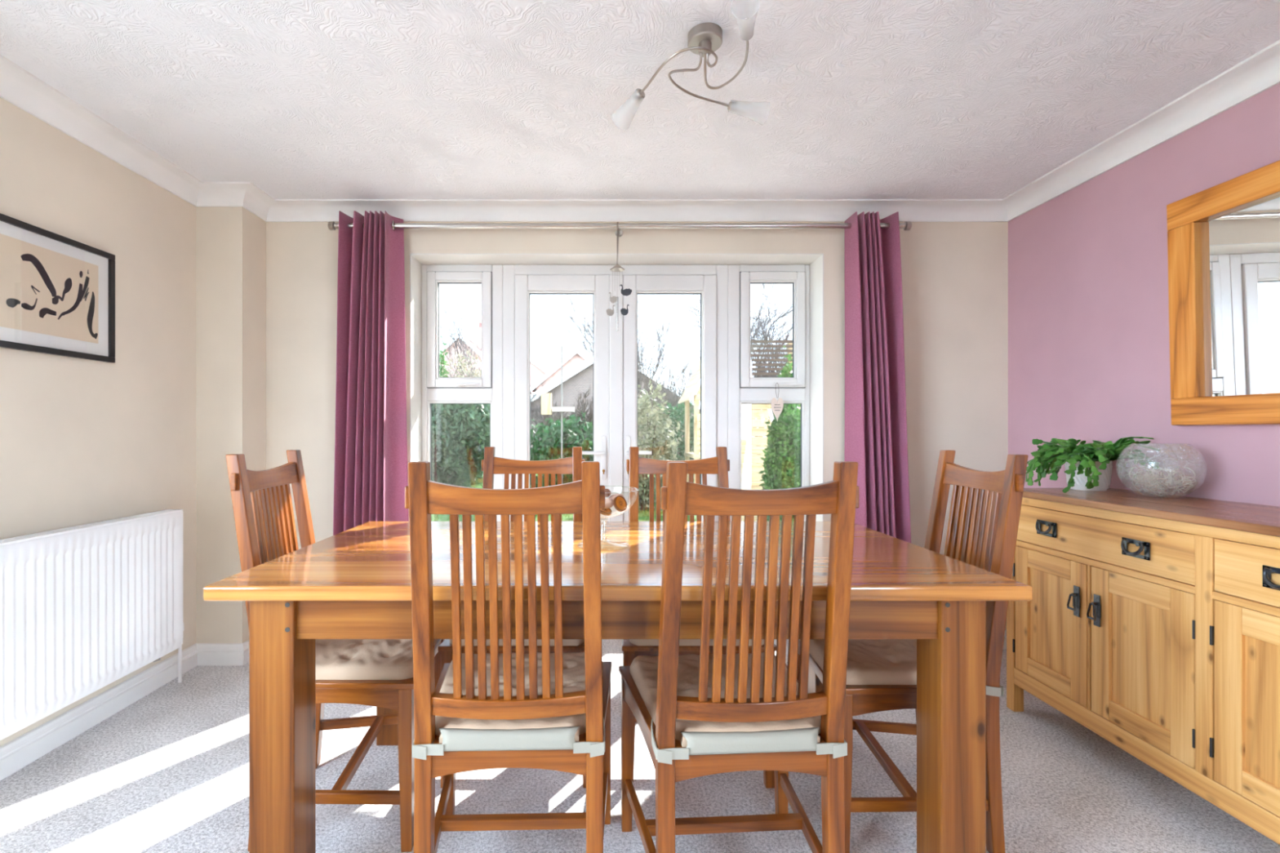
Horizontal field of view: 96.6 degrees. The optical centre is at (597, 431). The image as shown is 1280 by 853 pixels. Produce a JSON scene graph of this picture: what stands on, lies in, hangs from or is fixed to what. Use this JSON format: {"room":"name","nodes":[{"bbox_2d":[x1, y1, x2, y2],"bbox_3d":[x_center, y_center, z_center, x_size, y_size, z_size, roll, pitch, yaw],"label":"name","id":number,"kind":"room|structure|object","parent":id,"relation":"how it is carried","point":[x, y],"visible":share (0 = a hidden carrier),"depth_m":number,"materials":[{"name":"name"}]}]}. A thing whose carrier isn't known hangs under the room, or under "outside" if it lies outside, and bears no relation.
{"room":"dining room","nodes":[
{"label":"dining room","id":0,"kind":"room"},
{"bbox_2d":[0,97,195,746],"bbox_3d":[-2.008,-0.018,-0.134,0.150,2.276,6.132,0,0,0],"label":"wall","id":1,"kind":"structure","parent":0,"point":[82,442],"depth_m":2.24,"materials":[{"name":"beige paint"}]},
{"bbox_2d":[0,213,115,363],"bbox_3d":[-1.921,-0.484,1.954,0.019,0.427,0.600,0,0,0],"label":"framed picture","id":2,"kind":"object","parent":1,"relation":"attached to","point":[57,292],"visible":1,"depth_m":2.01,"materials":[{"name":"beige paper"}]},
{"bbox_2d":[0,509,184,740],"bbox_3d":[-1.879,0.732,1.901,0.099,0.776,1.306,0,0,0],"label":"radiator","id":3,"kind":"object","parent":1,"relation":"attached to","point":[85,607],"visible":1,"depth_m":2.02,"materials":[{"name":"metal"}]},
{"bbox_2d":[0,509,182,546],"bbox_3d":[-1.863,0.347,1.880,0.065,0.007,1.260,0,0,0],"label":"grille","id":4,"kind":"object","parent":3,"relation":"attached to","point":[54,535],"depth_m":2.05,"materials":[{"name":"metal"}]},
{"bbox_2d":[0,639,248,780],"bbox_3d":[-1.451,1.070,-0.134,0.964,0.100,6.132,0,0,0],"label":"baseboard","id":5,"kind":"structure","parent":1,"relation":"attached to","point":[17,753],"depth_m":2.22,"materials":[{"name":"white paint"}]},
{"bbox_2d":[0,40,1279,222],"bbox_3d":[0.092,-1.118,-0.134,4.049,0.076,6.132,0,0,0],"label":"trim","id":6,"kind":"structure","parent":1,"relation":"attached to","point":[1260,72],"depth_m":2.73,"materials":[{"name":"white paint"}]},
{"bbox_2d":[195,206,266,643],"bbox_3d":[-1.822,-0.018,2.834,0.222,2.276,0.196,0,0,0],"label":"wall pier","id":7,"kind":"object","parent":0,"point":[231,241],"visible":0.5,"depth_m":2.74,"materials":[{"name":"beige paint"}]},
{"bbox_2d":[600,486,638,518],"bbox_3d":[0.017,0.215,1.694,0.212,0.085,0.212,0,0,0],"label":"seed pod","id":8,"kind":"object","parent":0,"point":[602,517],"depth_m":1.67,"materials":[{"name":"clear glass"}]},
{"bbox_2d":[266,222,1008,629],"bbox_3d":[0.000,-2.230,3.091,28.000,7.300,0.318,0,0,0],"label":"wall","id":9,"kind":"structure","parent":0,"point":[954,275],"depth_m":2.93,"materials":[{"name":"beige paint"}]},
{"bbox_2d":[421,264,502,521],"bbox_3d":[-0.742,0.104,3.113,0.444,2.031,0.128,0,0,0],"label":"window","id":10,"kind":"structure","parent":9,"relation":"in","point":[487,388],"depth_m":3.11,"materials":[{"name":"white plastic"}]},
{"bbox_2d":[514,274,622,521],"bbox_3d":[-0.158,0.115,3.101,0.590,1.933,0.122,0,0,0],"label":"door","id":11,"kind":"structure","parent":9,"relation":"in","point":[607,342],"depth_m":3.10,"materials":[{"name":"white plastic"}]},
{"bbox_2d":[502,264,728,521],"bbox_3d":[0.096,0.104,3.142,1.232,2.031,0.070,0,0,0],"label":"trim","id":12,"kind":"structure","parent":9,"relation":"attached to","point":[509,271],"depth_m":3.11,"materials":[{"name":"white plastic"}]},
{"bbox_2d":[409,253,823,521],"bbox_3d":[0.098,0.102,3.019,2.134,2.036,0.176,0,0,0],"label":"door frame","id":13,"kind":"structure","parent":9,"relation":"attached to","point":[815,261],"depth_m":3.01,"materials":[{"name":"white paint"}]},
{"bbox_2d":[328,221,911,237],"bbox_3d":[0.110,-1.023,2.876,2.900,0.046,0.114,0,0,0],"label":"pole","id":14,"kind":"object","parent":9,"relation":"attached to","point":[907,225],"visible":0.7,"depth_m":2.83,"materials":[{"name":"metal"}]},
{"bbox_2d":[333,210,408,535],"bbox_3d":[-1.122,0.017,2.823,0.343,2.178,0.132,0,0,0],"label":"curtain","id":15,"kind":"object","parent":14,"relation":"hanging from","point":[371,480],"visible":0.73,"depth_m":2.80,"materials":[{"name":"fabric"}]},
{"bbox_2d":[606,222,631,331],"bbox_3d":[0.106,-0.774,2.840,0.128,0.545,0.062,0,0,0],"label":"wind chime","id":16,"kind":"object","parent":14,"relation":"hanging from","point":[616,268],"visible":0.99,"depth_m":2.84,"materials":[{"name":"silver metal"}]},
{"bbox_2d":[844,211,911,542],"bbox_3d":[1.400,0.017,2.829,0.294,2.178,0.138,0,0,3],"label":"curtain","id":17,"kind":"object","parent":14,"relation":"hanging from","point":[876,419],"visible":0.78,"depth_m":2.80,"materials":[{"name":"fabric"}]},
{"bbox_2d":[622,275,716,521],"bbox_3d":[0.393,0.115,3.101,0.510,1.933,0.122,0,0,0],"label":"door","id":18,"kind":"structure","parent":9,"relation":"in","point":[705,286],"depth_m":3.10,"materials":[{"name":"white plastic"}]},
{"bbox_2d":[728,264,809,521],"bbox_3d":[0.936,0.104,3.113,0.448,2.031,0.128,0,0,0],"label":"window","id":19,"kind":"structure","parent":9,"relation":"in","point":[743,388],"depth_m":3.11,"materials":[{"name":"white plastic"}]},
{"bbox_2d":[767,382,783,422],"bbox_3d":[0.955,-0.154,3.054,0.085,0.214,0.011,0,0,0],"label":"tag","id":20,"kind":"object","parent":19,"relation":"hanging from","point":[777,406],"visible":1,"depth_m":3.05,"materials":[{"name":"white wood"}]},
{"bbox_2d":[0,0,1279,199],"bbox_3d":[0.092,-1.231,-0.209,4.349,0.150,6.282,0,0,0],"label":"ceiling","id":21,"kind":"structure","parent":0,"point":[289,99],"depth_m":1.92,"materials":[{"name":"white paint"}]},
{"bbox_2d":[614,4,768,128],"bbox_3d":[0.297,-1.067,1.619,0.503,0.177,0.504,0,0,0],"label":"ceiling light","id":22,"kind":"object","parent":21,"relation":"attached to","point":[704,39],"visible":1,"depth_m":1.65,"materials":[{"name":"silver metal"}]},
{"bbox_2d":[0,639,1279,852],"bbox_3d":[0.092,1.180,-0.086,4.349,0.120,6.527,0,0,0],"label":"floor","id":23,"kind":"structure","parent":0,"point":[167,771],"depth_m":1.76,"materials":[{"name":"carpet"}]},
{"bbox_2d":[225,449,444,852],"bbox_3d":[-0.758,0.591,1.730,0.512,1.058,0.485,0,0,-5],"label":"dining chair","id":24,"kind":"object","parent":23,"relation":"on","point":[377,673],"visible":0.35,"depth_m":1.55,"materials":[{"name":"brown wood"}]},
{"bbox_2d":[315,639,438,679],"bbox_3d":[-0.718,0.650,1.734,0.424,0.038,0.434,0,0,-5],"label":"cushion","id":25,"kind":"object","parent":24,"relation":"on","point":[335,659],"depth_m":1.59,"materials":[{"name":"beige fabric"}]},
{"bbox_2d":[404,461,611,852],"bbox_3d":[-0.195,0.591,1.396,0.485,1.058,0.512,0,0,-2],"label":"dining chair","id":26,"kind":"object","parent":23,"relation":"on","point":[535,709],"visible":1,"depth_m":1.20,"materials":[{"name":"brown wood"}]},
{"bbox_2d":[435,652,603,742],"bbox_3d":[-0.196,0.650,1.436,0.434,0.038,0.424,0,0,-2],"label":"cushion","id":27,"kind":"object","parent":26,"relation":"on","point":[575,728],"depth_m":1.25,"materials":[{"name":"beige fabric"}]},
{"bbox_2d":[437,446,586,788],"bbox_3d":[-0.256,0.591,2.026,0.485,1.058,0.512,0,0,0],"label":"dining chair","id":28,"kind":"object","parent":23,"relation":"on","point":[491,465],"visible":0.14,"depth_m":2.24,"materials":[{"name":"brown wood"}]},
{"bbox_2d":[449,639,584,645],"bbox_3d":[-0.256,0.650,1.986,0.434,0.038,0.424,0,0,0],"label":"cushion","id":29,"kind":"object","parent":28,"relation":"on","point":[565,642],"depth_m":1.77,"materials":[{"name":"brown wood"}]},
{"bbox_2d":[203,521,1032,852],"bbox_3d":[0.045,0.731,1.705,1.830,0.779,0.910,0,0,0],"label":"dining table","id":30,"kind":"object","parent":23,"relation":"on","point":[355,583],"visible":0.75,"depth_m":1.30,"materials":[{"name":"brown wood"}]},
{"bbox_2d":[577,485,639,547],"bbox_3d":[0.017,0.256,1.694,0.213,0.170,0.213,0,0,0],"label":"footed bowl","id":31,"kind":"object","parent":30,"relation":"on","point":[602,517],"visible":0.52,"depth_m":1.69,"materials":[{"name":"clear glass"}]},
{"bbox_2d":[600,507,611,515],"bbox_3d":[0.018,0.235,1.692,0.047,0.027,0.046,0,0,-45],"label":"slice","id":32,"kind":"object","parent":31,"relation":"in","point":[606,512],"visible":0.69,"depth_m":1.68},
{"bbox_2d":[604,488,611,497],"bbox_3d":[0.017,0.186,1.716,0.048,0.026,0.026,0,0,10],"label":"seed pod","id":33,"kind":"object","parent":31,"relation":"in","point":[607,492],"visible":0.38,"depth_m":1.71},
{"bbox_2d":[604,497,613,508],"bbox_3d":[0.029,0.212,1.667,0.030,0.034,0.050,0,0,-30],"label":"seed pod","id":34,"kind":"object","parent":31,"relation":"in","point":[609,502],"visible":0.68,"depth_m":1.65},
{"bbox_2d":[608,493,624,499],"bbox_3d":[0.057,0.205,1.719,0.051,0.033,0.032,0,0,28],"label":"seed pod","id":35,"kind":"object","parent":31,"relation":"in","point":[612,496],"visible":0.29,"depth_m":1.71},
{"bbox_2d":[613,495,626,511],"bbox_3d":[0.066,0.211,1.661,0.047,0.046,0.025,0,0,-41],"label":"slice","id":36,"kind":"object","parent":31,"relation":"in","point":[620,503],"visible":1,"depth_m":1.66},
{"bbox_2d":[622,446,776,788],"bbox_3d":[0.318,0.591,2.026,0.485,1.058,0.512,0,0,0],"label":"dining chair","id":37,"kind":"object","parent":23,"relation":"on","point":[636,465],"visible":0.15,"depth_m":2.23,"materials":[{"name":"brown wood"}]},
{"bbox_2d":[629,639,764,645],"bbox_3d":[0.318,0.650,1.986,0.434,0.038,0.424,0,0,0],"label":"cushion","id":38,"kind":"object","parent":37,"relation":"on","point":[632,642],"depth_m":1.77,"materials":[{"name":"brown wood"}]},
{"bbox_2d":[618,461,858,852],"bbox_3d":[0.318,0.591,1.386,0.485,1.058,0.512,0,0,-4],"label":"dining chair","id":39,"kind":"object","parent":23,"relation":"on","point":[702,714],"visible":1,"depth_m":1.19,"materials":[{"name":"brown wood"}]},
{"bbox_2d":[629,652,821,746],"bbox_3d":[0.316,0.650,1.426,0.434,0.038,0.424,0,0,-4],"label":"cushion","id":40,"kind":"object","parent":39,"relation":"on","point":[643,669],"depth_m":1.24,"materials":[{"name":"beige fabric"}]},
{"bbox_2d":[796,449,1028,852],"bbox_3d":[0.891,0.591,1.700,0.512,1.058,0.485,0,0,5],"label":"dining chair","id":41,"kind":"object","parent":23,"relation":"on","point":[984,512],"visible":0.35,"depth_m":1.51,"materials":[{"name":"brown wood"}]},
{"bbox_2d":[799,639,916,684],"bbox_3d":[0.851,0.650,1.704,0.424,0.038,0.434,0,0,5],"label":"cushion","id":42,"kind":"object","parent":41,"relation":"on","point":[869,661],"depth_m":1.60,"materials":[{"name":"beige fabric"}]},
{"bbox_2d":[1006,487,1279,844],"bbox_3d":[1.862,0.675,1.732,0.455,0.889,1.197,0,0,0],"label":"sideboard","id":43,"kind":"object","parent":23,"relation":"on","point":[1152,624],"visible":0.97,"depth_m":1.69,"materials":[{"name":"brown wood"}]},
{"bbox_2d":[1064,459,1112,490],"bbox_3d":[1.945,0.173,2.255,0.145,0.115,0.145,0,0,0],"label":"pot","id":44,"kind":"object","parent":43,"relation":"on","point":[1104,479],"depth_m":2.20,"materials":[{"name":"white ceramic"}]},
{"bbox_2d":[1025,436,1159,493],"bbox_3d":[1.895,0.126,2.249,0.404,0.211,0.419,0,0,0],"label":"potted plant","id":45,"kind":"object","parent":43,"relation":"on","point":[1088,466],"visible":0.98,"depth_m":2.19,"materials":[{"name":"plant"}]},
{"bbox_2d":[1115,443,1207,498],"bbox_3d":[1.953,0.137,1.975,0.226,0.188,0.226,0,0,0],"label":"vase","id":46,"kind":"object","parent":43,"relation":"on","point":[1193,446],"visible":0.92,"depth_m":1.96,"materials":[{"name":"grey glass"}]},
{"bbox_2d":[1124,466,1196,495],"bbox_3d":[1.944,0.170,1.971,0.152,0.100,0.174,0,0,-22],"label":"filling","id":47,"kind":"object","parent":46,"relation":"in","point":[1140,477],"visible":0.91,"depth_m":1.95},
{"bbox_2d":[1008,83,1279,506],"bbox_3d":[2.191,-0.018,-0.134,0.150,2.276,6.132,0,0,0],"label":"wall","id":48,"kind":"structure","parent":0,"point":[1089,340],"depth_m":2.29,"materials":[{"name":"paint"}]},
{"bbox_2d":[1002,629,1006,649],"bbox_3d":[1.641,1.070,-0.134,0.951,0.100,6.132,0,0,0],"label":"baseboard","id":49,"kind":"structure","parent":48,"relation":"attached to","point":[1005,635],"depth_m":2.92,"materials":[{"name":"white paint"}]},
{"bbox_2d":[1166,160,1279,425],"bbox_3d":[2.085,-0.421,1.509,0.038,0.797,1.098,-1,0,0],"label":"wall mirror","id":50,"kind":"object","parent":48,"relation":"attached to","point":[1224,238],"visible":1,"depth_m":1.89,"materials":[{"name":"brown wood"}]},
{"label":"outside","id":51,"kind":"structure","parent":0,"visible":0},
{"bbox_3d":[0.000,1.420,4.750,16.000,0.300,3.000,0,0,0],"label":"patio","id":52,"kind":"object","parent":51,"visible":0},
{"bbox_2d":[760,404,800,521],"bbox_3d":[1.917,0.520,5.696,0.574,1.763,0.587,0,0,-2],"label":"bush","id":53,"kind":"object","parent":52,"relation":"on","point":[779,474],"visible":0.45,"depth_m":5.60,"materials":[{"name":"green plant"}]},
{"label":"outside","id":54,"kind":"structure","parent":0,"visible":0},
{"bbox_3d":[0.000,1.435,48.125,120.000,0.270,83.750,0,0,0],"label":"ground","id":55,"kind":"structure","parent":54,"visible":0},
{"bbox_2d":[439,293,481,377],"bbox_3d":[-4.845,-1.944,21.945,2.955,6.544,3.935,0,0,21],"label":"bare tree","id":56,"kind":"object","parent":55,"relation":"on","point":[460,331],"visible":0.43,"depth_m":21.16,"materials":[{"name":"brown plant"}]},
{"bbox_2d":[431,404,490,486],"bbox_3d":[-3.441,0.154,13.232,2.793,2.846,2.098,0,0,-2],"label":"hedge","id":57,"kind":"object","parent":55,"relation":"on","point":[457,452],"visible":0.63,"depth_m":12.65,"materials":[{"name":"green plant"}]},
{"bbox_2d":[440,343,481,408],"bbox_3d":[-4.389,-0.759,19.293,2.854,4.414,2.070,0,0,0],"label":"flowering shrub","id":58,"kind":"object","parent":55,"relation":"on","point":[461,364],"visible":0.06,"depth_m":19.16,"materials":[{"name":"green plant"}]},
{"bbox_2d":[439,322,532,408],"bbox_3d":[-8.217,-2.751,37.970,7.300,8.143,8.660,0,0,0],"label":"brick house","id":59,"kind":"structure","parent":55,"relation":"on","point":[477,332],"depth_m":34.00,"materials":[{"name":"brick"}]},
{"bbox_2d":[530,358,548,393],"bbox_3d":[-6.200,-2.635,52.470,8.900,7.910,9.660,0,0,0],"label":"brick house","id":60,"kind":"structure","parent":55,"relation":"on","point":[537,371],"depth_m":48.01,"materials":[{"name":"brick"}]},
{"bbox_2d":[530,377,557,454],"bbox_3d":[-2.713,-0.364,21.311,2.665,3.375,2.339,0,0,-25],"label":"bare tree","id":61,"kind":"object","parent":55,"relation":"on","point":[536,411],"visible":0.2,"depth_m":21.39,"materials":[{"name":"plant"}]},
{"bbox_2d":[530,347,589,392],"bbox_3d":[-1.300,-1.960,39.970,5.900,6.560,8.660,0,0,0],"label":"brick house","id":62,"kind":"structure","parent":55,"relation":"on","point":[576,357],"depth_m":36.00,"materials":[{"name":"brick"}]},
{"bbox_2d":[431,473,696,521],"bbox_3d":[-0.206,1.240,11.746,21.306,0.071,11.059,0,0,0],"label":"grass","id":63,"kind":"structure","parent":55,"relation":"on","point":[646,510],"depth_m":8.44,"materials":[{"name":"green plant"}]},
{"bbox_2d":[435,335,448,435],"bbox_3d":[-4.626,-0.603,17.004,1.040,4.520,0.994,0,0,0],"label":"conifer","id":64,"kind":"object","parent":63,"relation":"on","point":[442,371],"visible":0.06,"depth_m":16.95,"materials":[{"name":"green plant"}]},
{"bbox_2d":[473,404,535,479],"bbox_3d":[-2.829,0.226,15.410,2.404,2.484,1.817,0,0,0],"label":"ivy hedge","id":65,"kind":"object","parent":63,"relation":"on","point":[489,404],"visible":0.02,"depth_m":15.09,"materials":[{"name":"green plant"}]},
{"bbox_2d":[541,346,574,484],"bbox_3d":[-0.628,-0.025,9.000,0.519,2.650,0.200,0,0,0],"label":"pole","id":66,"kind":"object","parent":63,"relation":"on","point":[546,398],"visible":0.88,"depth_m":8.93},
{"bbox_2d":[552,406,574,411],"bbox_3d":[-0.539,-0.347,9.000,0.340,0.069,0.200,0,0,0],"label":"tray","id":67,"kind":"object","parent":66,"relation":"on","point":[554,408],"depth_m":8.90,"materials":[{"name":"white"}]},
{"bbox_2d":[530,411,593,488],"bbox_3d":[-0.539,0.531,10.211,2.035,1.776,1.472,0,0,0],"label":"bush","id":68,"kind":"object","parent":63,"relation":"on","point":[551,451],"visible":0.38,"depth_m":9.95,"materials":[{"name":"green plant"}]},
{"bbox_2d":[534,388,593,458],"bbox_3d":[-0.559,0.189,11.883,1.815,2.281,1.641,0,0,42],"label":"bare tree","id":69,"kind":"object","parent":63,"relation":"on","point":[589,418],"visible":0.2,"depth_m":11.77,"materials":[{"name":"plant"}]},
{"bbox_2d":[563,294,694,459],"bbox_3d":[0.748,-0.927,12.978,3.135,4.511,2.032,0,0,-8],"label":"bare tree","id":70,"kind":"object","parent":63,"relation":"on","point":[660,354],"visible":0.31,"depth_m":12.89,"materials":[{"name":"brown plant"}]},
{"bbox_2d":[637,379,685,511],"bbox_3d":[0.785,0.315,9.182,1.154,2.278,1.178,0,0,-34],"label":"variegated shrub","id":71,"kind":"object","parent":63,"relation":"on","point":[659,436],"visible":0.42,"depth_m":9.03,"materials":[{"name":"green plant"}]},
{"bbox_2d":[637,355,700,453],"bbox_3d":[2.441,-0.584,18.270,3.434,3.810,2.573,0,0,-6],"label":"bare tree","id":72,"kind":"object","parent":63,"relation":"on","point":[673,398],"visible":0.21,"depth_m":18.22,"materials":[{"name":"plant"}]},
{"bbox_2d":[648,398,700,483],"bbox_3d":[1.673,0.399,11.185,1.317,2.099,1.290,0,0,22],"label":"ivy hedge","id":73,"kind":"object","parent":63,"relation":"on","point":[677,411],"visible":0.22,"depth_m":10.96,"materials":[{"name":"green plant"}]},
{"bbox_2d":[678,360,700,483],"bbox_3d":[1.833,-0.037,9.250,0.884,2.654,1.200,0,0,0],"label":"tower","id":74,"kind":"structure","parent":63,"relation":"on","point":[686,394],"depth_m":9.03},
{"bbox_2d":[741,340,800,521],"bbox_3d":[2.512,0.037,7.640,1.462,2.506,0.140,0,0,0],"label":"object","id":75,"kind":"object","parent":63,"relation":"on","point":[753,416],"visible":0.03,"depth_m":7.59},
{"bbox_2d":[755,345,800,519],"bbox_3d":[2.088,0.283,6.295,0.723,2.473,0.719,0,0,14],"label":"conifer","id":76,"kind":"object","parent":63,"relation":"on","point":[784,372],"visible":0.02,"depth_m":6.27,"materials":[{"name":"green plant"}]},
{"bbox_2d":[530,355,700,459],"bbox_3d":[0.500,-1.135,26.970,8.500,4.910,6.660,0,0,0],"label":"garage","id":77,"kind":"structure","parent":55,"relation":"on","point":[580,379],"depth_m":24.00,"materials":[{"name":"brick"}]},
{"bbox_2d":[680,284,792,377],"bbox_3d":[4.203,-1.742,14.258,3.920,6.136,4.032,0,0,0],"label":"bare tree","id":78,"kind":"object","parent":55,"relation":"on","point":[757,331],"visible":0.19,"depth_m":13.65,"materials":[{"name":"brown plant"}]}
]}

